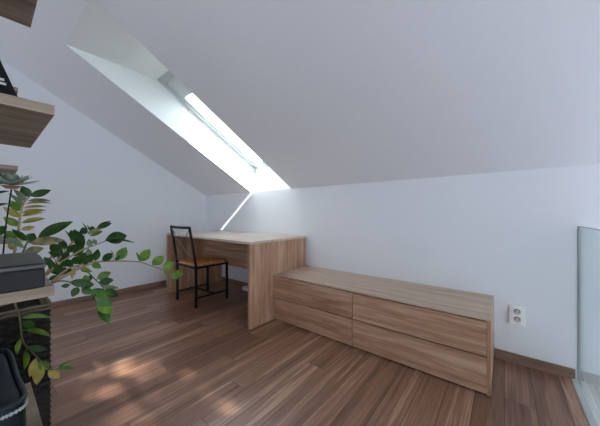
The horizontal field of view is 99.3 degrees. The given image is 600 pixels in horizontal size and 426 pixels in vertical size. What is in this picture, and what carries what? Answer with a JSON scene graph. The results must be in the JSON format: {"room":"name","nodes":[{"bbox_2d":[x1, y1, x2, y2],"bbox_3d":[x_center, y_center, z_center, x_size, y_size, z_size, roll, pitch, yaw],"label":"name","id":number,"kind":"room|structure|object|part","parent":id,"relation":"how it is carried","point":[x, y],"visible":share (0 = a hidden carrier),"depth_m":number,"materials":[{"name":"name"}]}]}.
{"room":"home office","nodes":[
{"label":"home office","id":0,"kind":"room"},
{"bbox_2d":[0,59,205,301],"bbox_3d":[-3.499,-0.553,1.678,0.100,3.605,6.438,0,0,39],"label":"wall","id":1,"kind":"structure","parent":0,"point":[93,177],"depth_m":2.99,"materials":[{"name":"white paint"}]},
{"bbox_2d":[51,280,165,308],"bbox_3d":[-3.455,0.969,1.642,0.014,0.062,6.238,0,0,39],"label":"baseboard","id":2,"kind":"structure","parent":1,"relation":"attached to","point":[56,304],"depth_m":3.13,"materials":[{"name":"brown wood"}]},
{"bbox_2d":[0,0,599,195],"bbox_3d":[-0.789,-1.321,-0.560,7.129,2.069,6.338,0,0,39],"label":"ceiling","id":3,"kind":"structure","parent":0,"point":[323,92],"depth_m":1.52,"materials":[{"name":"white paint"}]},
{"bbox_2d":[66,0,290,191],"bbox_3d":[-0.926,-0.795,2.487,0.715,1.017,1.919,0,0,39],"label":"trim","id":4,"kind":"structure","parent":3,"relation":"attached to","point":[96,36],"depth_m":2.35,"materials":[{"name":"white paint"}]},
{"bbox_2d":[157,70,267,168],"bbox_3d":[-0.710,-0.981,2.756,0.795,0.788,1.359,0,0,39],"label":"window","id":5,"kind":"structure","parent":3,"relation":"in","point":[167,79],"depth_m":2.77,"materials":[{"name":"grey"}]},
{"bbox_2d":[50,281,595,425],"bbox_3d":[-1.910,1.125,0.403,4.174,0.250,6.438,0,0,39],"label":"floor","id":6,"kind":"structure","parent":0,"point":[160,359],"depth_m":1.52,"materials":[{"name":"brown wood"}]},
{"bbox_2d":[0,87,17,243],"bbox_3d":[-2.138,0.162,0.959,0.455,1.676,1.420,0,0,39],"label":"shelving unit","id":7,"kind":"object","parent":6,"relation":"on","point":[10,169],"visible":0.23,"depth_m":1.36,"materials":[{"name":"laminate"}]},
{"bbox_3d":[-2.138,0.149,0.959,0.455,0.022,1.420,0,0,39],"label":"shelf","id":8,"kind":"part","parent":7,"relation":"part of","materials":[{"name":"laminate"}]},
{"bbox_3d":[-2.138,-0.245,0.959,0.455,0.022,1.420,0,0,39],"label":"shelf","id":9,"kind":"part","parent":7,"relation":"part of","materials":[{"name":"laminate"}]},
{"bbox_2d":[0,297,51,425],"bbox_3d":[-1.233,0.661,0.900,0.455,0.669,0.466,0,0,39],"label":"wicker planter","id":10,"kind":"object","parent":6,"relation":"on","point":[9,320],"visible":0.56,"depth_m":0.91,"materials":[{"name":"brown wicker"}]},
{"bbox_2d":[0,174,182,384],"bbox_3d":[-1.057,0.230,1.299,0.470,0.741,0.892,0,0,5],"label":"potted plant","id":11,"kind":"object","parent":10,"relation":"in","point":[36,370],"visible":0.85,"depth_m":1.07,"materials":[{"name":"green plant"}]},
{"bbox_3d":[-1.079,0.234,0.935,0.169,0.283,0.029,0,0,-24],"label":"stem","id":12,"kind":"part","parent":11,"relation":"part of","materials":[{"name":"brown"}]},
{"bbox_3d":[-1.138,0.154,0.961,0.159,0.445,0.052,0,0,-42],"label":"stem","id":13,"kind":"part","parent":11,"relation":"part of","materials":[{"name":"beige"}]},
{"bbox_3d":[-1.022,0.425,0.904,0.278,0.276,0.088,0,0,10],"label":"stem","id":14,"kind":"part","parent":11,"relation":"part of","materials":[{"name":"yellow"}]},
{"bbox_3d":[-1.079,0.294,1.046,0.091,0.168,0.363,0,0,39],"label":"stem","id":15,"kind":"part","parent":11,"relation":"part of","materials":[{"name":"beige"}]},
{"bbox_3d":[-1.006,0.359,0.999,0.397,0.187,0.063,0,0,-34],"label":"stem","id":16,"kind":"part","parent":11,"relation":"part of","materials":[{"name":"brown"}]},
{"bbox_3d":[-1.149,0.257,1.110,0.057,0.238,0.385,0,0,4],"label":"stem","id":17,"kind":"part","parent":11,"relation":"part of","materials":[{"name":"beige"}]},
{"bbox_3d":[-1.098,0.305,1.095,0.400,0.141,0.058,0,0,-41],"label":"stem","id":18,"kind":"part","parent":11,"relation":"part of","materials":[{"name":"yellow"}]},
{"bbox_3d":[-1.120,0.263,1.169,0.236,0.228,0.436,0,0,39],"label":"stem","id":19,"kind":"part","parent":11,"relation":"part of","materials":[{"name":"beige"}]},
{"bbox_3d":[-0.953,0.313,1.253,0.129,0.174,0.827,0,0,26],"label":"stem","id":20,"kind":"part","parent":11,"relation":"part of","materials":[{"name":"beige"}]},
{"bbox_2d":[0,0,54,425],"bbox_3d":[-1.149,0.184,0.152,0.447,1.632,1.399,0,0,39],"label":"shelving unit","id":21,"kind":"object","parent":6,"relation":"on","point":[22,120],"visible":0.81,"depth_m":0.61,"materials":[{"name":"laminate"}]},
{"bbox_2d":[0,61,17,96],"bbox_3d":[-0.785,-0.374,0.531,0.091,0.275,0.287,0,0,39],"label":"magazine file","id":22,"kind":"object","parent":21,"relation":"on","point":[6,87],"visible":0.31,"depth_m":0.59,"materials":[{"name":"black"}]},
{"bbox_2d":[0,348,27,425],"bbox_3d":[-0.844,0.463,0.482,0.289,0.181,0.436,0,0,39],"label":"leather bag","id":23,"kind":"object","parent":21,"relation":"on","point":[13,391],"visible":1,"depth_m":0.58,"materials":[{"name":"black leather"}]},
{"bbox_2d":[0,173,37,253],"bbox_3d":[-0.842,0.021,0.741,0.120,0.273,0.119,0,0,39],"label":"succulent","id":24,"kind":"object","parent":21,"relation":"on","point":[9,180],"visible":0.98,"depth_m":0.73,"materials":[{"name":"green plant"}]},
{"bbox_3d":[-0.841,-0.076,0.742,0.042,0.008,0.042,0,0,39],"label":"dish","id":25,"kind":"part","parent":24,"relation":"part of","materials":[{"name":"brown ceramic"}]},
{"bbox_3d":[-1.149,-0.621,0.152,0.447,0.022,1.399,0,0,39],"label":"shelf","id":26,"kind":"part","parent":21,"relation":"part of","materials":[{"name":"laminate"}]},
{"bbox_2d":[0,252,45,293],"bbox_3d":[-0.830,0.129,0.399,0.256,0.058,0.586,0,0,39],"label":"storage box","id":27,"kind":"object","parent":21,"relation":"on","point":[21,271],"visible":1,"depth_m":0.53,"materials":[{"name":"black fabric"}]},
{"bbox_3d":[-0.830,0.107,0.399,0.256,0.016,0.586,0,0,39],"label":"lid","id":28,"kind":"part","parent":27,"relation":"part of","materials":[{"name":"black plastic"}]},
{"bbox_3d":[-1.149,-0.226,0.152,0.447,0.022,1.399,0,0,39],"label":"shelf","id":29,"kind":"part","parent":21,"relation":"part of","materials":[{"name":"laminate"}]},
{"bbox_3d":[-1.149,0.169,0.152,0.447,0.022,1.399,0,0,39],"label":"shelf","id":30,"kind":"part","parent":21,"relation":"part of","materials":[{"name":"laminate"}]},
{"bbox_3d":[-1.149,0.564,0.152,0.447,0.022,1.399,0,0,39],"label":"shelf","id":31,"kind":"part","parent":21,"relation":"part of","materials":[{"name":"laminate"}]},
{"bbox_2d":[170,225,227,307],"bbox_3d":[-1.170,0.568,2.947,0.432,0.865,0.494,0,0,39],"label":"dining chair","id":32,"kind":"object","parent":6,"relation":"on","point":[195,263],"visible":1,"depth_m":2.90,"materials":[{"name":"black metal"}]},
{"bbox_3d":[-1.446,0.570,2.931,0.022,0.860,0.093,0,0,39],"label":"leg","id":33,"kind":"part","parent":32,"relation":"part of","materials":[{"name":"black metal"}]},
{"bbox_3d":[-1.313,0.150,2.769,0.414,0.030,0.036,0,0,39],"label":"rail","id":34,"kind":"part","parent":32,"relation":"part of","materials":[{"name":"black metal"}]},
{"bbox_3d":[-1.126,0.570,2.675,0.022,0.860,0.093,0,0,39],"label":"leg","id":35,"kind":"part","parent":32,"relation":"part of","materials":[{"name":"black metal"}]},
{"bbox_3d":[-1.143,0.580,2.981,0.430,0.024,0.406,0,0,39],"label":"seat frame","id":36,"kind":"part","parent":32,"relation":"part of","materials":[{"name":"black metal"}]},
{"bbox_3d":[-1.139,0.556,2.986,0.408,0.024,0.385,0,0,39],"label":"seat","id":37,"kind":"part","parent":32,"relation":"part of","materials":[{"name":"wicker"}]},
{"bbox_3d":[-1.182,0.784,3.260,0.022,0.432,0.022,0,0,39],"label":"leg","id":38,"kind":"part","parent":32,"relation":"part of","materials":[{"name":"black metal"}]},
{"bbox_3d":[-0.862,0.784,3.003,0.022,0.432,0.022,0,0,39],"label":"leg","id":39,"kind":"part","parent":32,"relation":"part of","materials":[{"name":"black metal"}]},
{"bbox_2d":[166,230,305,329],"bbox_3d":[-0.800,0.623,2.996,1.589,0.754,0.801,0,0,39],"label":"desk","id":40,"kind":"object","parent":6,"relation":"on","point":[264,255],"visible":0.84,"depth_m":2.71,"materials":[{"name":"brown wood"}]},
{"bbox_3d":[-1.413,0.634,3.480,0.026,0.732,0.784,0,0,39],"label":"panel","id":41,"kind":"part","parent":40,"relation":"part of","materials":[{"name":"brown wood"}]},
{"bbox_3d":[-0.732,0.458,3.081,1.534,0.380,0.018,0,0,39],"label":"modesty panel","id":42,"kind":"part","parent":40,"relation":"part of","materials":[{"name":"brown wood"}]},
{"bbox_3d":[-0.352,0.634,2.308,0.027,0.732,0.285,0,0,39],"label":"panel","id":43,"kind":"part","parent":40,"relation":"part of","materials":[{"name":"brown wood"}]},
{"bbox_3d":[-0.106,0.634,2.614,0.027,0.732,0.498,0,0,39],"label":"panel","id":44,"kind":"part","parent":40,"relation":"part of","materials":[{"name":"brown wood"}]},
{"bbox_2d":[274,266,493,396],"bbox_3d":[0.552,0.787,2.095,1.646,0.426,0.514,0,0,39],"label":"drawer unit","id":45,"kind":"object","parent":6,"relation":"on","point":[445,333],"visible":1,"depth_m":1.74,"materials":[{"name":"brown wood"}]},
{"bbox_3d":[-0.084,0.791,2.605,0.016,0.410,0.514,0,0,39],"label":"panel","id":46,"kind":"part","parent":45,"relation":"part of","materials":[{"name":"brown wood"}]},
{"bbox_3d":[0.082,0.688,2.156,0.802,0.189,0.019,0,0,39],"label":"drawer","id":47,"kind":"part","parent":45,"relation":"part of","materials":[{"name":"brown wood"}]},
{"bbox_3d":[0.082,0.889,2.156,0.802,0.198,0.019,0,0,39],"label":"drawer","id":48,"kind":"part","parent":45,"relation":"part of","materials":[{"name":"brown wood"}]},
{"bbox_3d":[0.712,0.688,1.651,0.805,0.189,0.019,0,0,39],"label":"drawer","id":49,"kind":"part","parent":45,"relation":"part of","materials":[{"name":"brown wood"}]},
{"bbox_3d":[0.712,0.889,1.651,0.805,0.198,0.019,0,0,39],"label":"drawer","id":50,"kind":"part","parent":45,"relation":"part of","materials":[{"name":"brown wood"}]},
{"bbox_3d":[1.187,0.791,1.586,0.016,0.410,0.514,0,0,39],"label":"panel","id":51,"kind":"part","parent":45,"relation":"part of","materials":[{"name":"brown wood"}]},
{"bbox_2d":[571,226,599,425],"bbox_3d":[1.236,0.598,1.007,0.042,1.044,1.358,0,0,39],"label":"glass balustrade","id":52,"kind":"object","parent":6,"relation":"on","point":[590,417],"visible":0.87,"depth_m":1.52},
{"bbox_2d":[206,164,599,425],"bbox_3d":[1.225,1.682,1.950,7.129,3.936,0.100,0,0,39],"label":"wall","id":53,"kind":"structure","parent":0,"point":[511,237],"depth_m":1.82,"materials":[{"name":"white paint"}]},
{"bbox_2d":[222,277,247,286],"bbox_3d":[-0.718,0.969,3.437,2.009,0.062,0.014,0,0,39],"label":"baseboard","id":54,"kind":"structure","parent":53,"relation":"attached to","point":[232,281],"depth_m":3.58,"materials":[{"name":"brown wood"}]},
{"bbox_2d":[509,304,525,326],"bbox_3d":[1.443,0.679,1.693,0.085,0.134,0.028,0,0,39],"label":"wall socket","id":55,"kind":"object","parent":53,"relation":"attached to","point":[517,314],"visible":1,"depth_m":1.69,"materials":[{"name":"white plastic"}]},
{"bbox_2d":[513,317,520,322],"bbox_3d":[1.438,0.704,1.688,0.039,0.039,0.012,0,0,39],"label":"outlet","id":56,"kind":"object","parent":55,"relation":"attached to","point":[515,319],"depth_m":1.69,"materials":[{"name":"white plastic"}]},
{"bbox_2d":[513,309,520,314],"bbox_3d":[1.438,0.654,1.688,0.039,0.039,0.012,0,0,39],"label":"outlet","id":57,"kind":"object","parent":55,"relation":"attached to","point":[515,311],"depth_m":1.69,"materials":[{"name":"white plastic"}]},
{"bbox_2d":[494,348,574,378],"bbox_3d":[1.504,0.969,1.653,0.386,0.062,0.014,0,0,39],"label":"baseboard","id":58,"kind":"structure","parent":53,"relation":"attached to","point":[552,368],"depth_m":1.64,"materials":[{"name":"brown wood"}]}
]}

